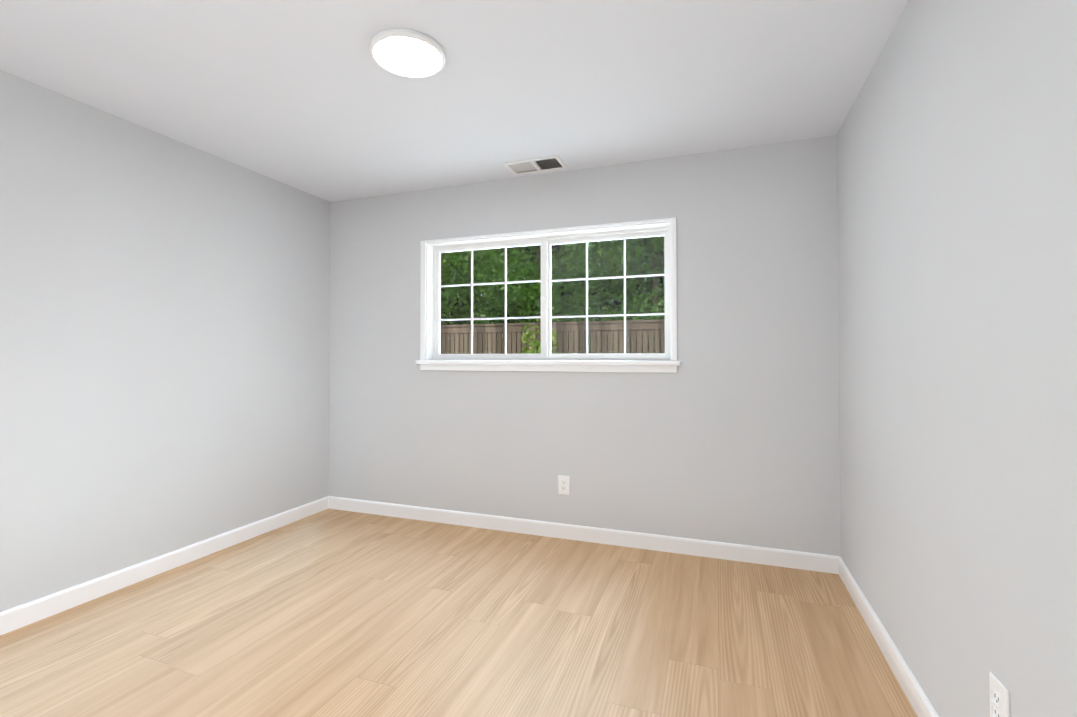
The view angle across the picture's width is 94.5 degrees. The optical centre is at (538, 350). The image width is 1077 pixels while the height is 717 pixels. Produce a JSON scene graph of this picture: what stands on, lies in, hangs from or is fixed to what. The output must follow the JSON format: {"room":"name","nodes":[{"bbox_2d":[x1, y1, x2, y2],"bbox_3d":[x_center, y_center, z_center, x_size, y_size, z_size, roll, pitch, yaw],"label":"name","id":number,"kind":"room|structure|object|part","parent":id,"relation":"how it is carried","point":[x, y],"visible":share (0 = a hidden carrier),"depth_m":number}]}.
{"room":"empty bedroom","nodes":[
{"label":"empty bedroom","id":0,"kind":"room"},
{"bbox_2d":[0,70,329,611],"bbox_3d":[-2.460,0.003,2.003,0.150,2.440,4.547,0,-1,20],"label":"wall","id":1,"kind":"structure","parent":0,"point":[164,337],"depth_m":2.68},
{"bbox_2d":[0,496,328,635],"bbox_3d":[-2.383,1.175,1.957,0.014,0.095,4.247,0,-1,20],"label":"baseboard","id":2,"kind":"structure","parent":1,"relation":"attached to","point":[22,615],"depth_m":2.66},
{"bbox_2d":[0,0,907,201],"bbox_3d":[-0.720,-1.286,1.395,3.850,0.120,4.547,0,-1,20],"label":"ceiling","id":3,"kind":"structure","parent":0,"point":[312,97],"depth_m":2.22},
{"bbox_2d":[370,28,445,77],"bbox_3d":[-0.531,-1.204,2.032,0.300,0.026,0.300,0,-1,20],"label":"ceiling light","id":4,"kind":"object","parent":3,"relation":"in","point":[408,53],"visible":1,"depth_m":2.00},
{"bbox_2d":[502,155,566,174],"bbox_3d":[-0.020,-1.321,3.234,0.374,0.261,0.214,0,-1,20],"label":"ceiling vent","id":5,"kind":"object","parent":3,"relation":"in","point":[529,166],"visible":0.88,"depth_m":3.27},
{"bbox_2d":[0,509,916,716],"bbox_3d":[-0.720,1.264,1.356,3.850,0.100,4.547,0,-1,20],"label":"floor","id":6,"kind":"structure","parent":0,"point":[332,613],"depth_m":2.12},
{"bbox_2d":[328,135,840,555],"bbox_3d":[0.026,0.025,3.443,3.550,2.440,0.150,0,-1,20],"label":"wall","id":7,"kind":"structure","parent":0,"point":[728,432],"depth_m":3.14},
{"bbox_2d":[416,217,680,372],"bbox_3d":[0.011,-0.333,3.430,1.874,0.956,0.195,0,-1,20],"label":"window","id":8,"kind":"structure","parent":7,"relation":"in","point":[429,360],"depth_m":3.44},
{"bbox_3d":[0.035,-0.357,3.481,1.702,0.819,0.064,0,-1,20],"label":"window sashes","id":9,"kind":"part","parent":8,"relation":"part of"},
{"bbox_2d":[551,236,664,353],"bbox_3d":[0.450,-0.358,3.371,0.842,0.809,0.001,0,-1,20],"label":"screen","id":10,"kind":"object","parent":8,"relation":"attached to","point":[570,291],"visible":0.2,"depth_m":3.37},
{"bbox_2d":[558,475,569,494],"bbox_3d":[0.168,0.893,3.293,0.080,0.125,0.012,0,-1,20],"label":"outlet","id":11,"kind":"object","parent":7,"relation":"attached to","point":[563,485],"visible":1,"depth_m":3.29},
{"bbox_2d":[328,496,839,573],"bbox_3d":[-0.002,1.196,3.348,3.550,0.095,0.014,0,-1,20],"label":"baseboard","id":12,"kind":"structure","parent":7,"relation":"attached to","point":[825,563],"depth_m":3.19},
{"bbox_2d":[837,0,1076,716],"bbox_3d":[1.021,-0.016,0.748,0.150,2.440,4.547,0,-1,20],"label":"wall","id":13,"kind":"structure","parent":0,"point":[957,216],"depth_m":1.35},
{"bbox_2d":[838,556,938,716],"bbox_3d":[0.944,1.157,0.758,0.014,0.095,4.247,0,-1,20],"label":"baseboard","id":14,"kind":"structure","parent":13,"relation":"attached to","point":[918,699],"depth_m":1.93},
{"bbox_2d":[989,671,1009,716],"bbox_3d":[1.099,0.853,1.190,0.012,0.125,0.080,0,-1,20],"label":"outlet","id":15,"kind":"object","parent":13,"relation":"attached to","point":[999,699],"visible":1,"depth_m":1.19},
{"label":"outside","id":16,"kind":"structure","parent":0,"visible":0},
{"bbox_3d":[0.340,1.738,9.525,18.000,0.200,11.553,0,-1,20],"label":"ground","id":17,"kind":"structure","parent":16,"visible":0},
{"bbox_2d":[517,324,560,353],"bbox_3d":[0.022,0.621,5.786,0.742,1.920,0.707,0,-1,20],"label":"bush","id":18,"kind":"object","parent":17,"relation":"on","point":[537,342],"depth_m":5.80},
{"bbox_2d":[440,319,664,353],"bbox_3d":[0.260,0.559,9.387,16.045,2.155,0.191,0,-1,20],"label":"fence","id":19,"kind":"object","parent":17,"relation":"on","point":[513,346],"depth_m":9.26},
{"bbox_2d":[441,236,664,353],"bbox_3d":[0.833,-1.491,10.972,16.568,6.303,3.157,0,-1,20],"label":"hedge","id":20,"kind":"object","parent":17,"relation":"on","point":[487,265],"depth_m":10.56}
]}

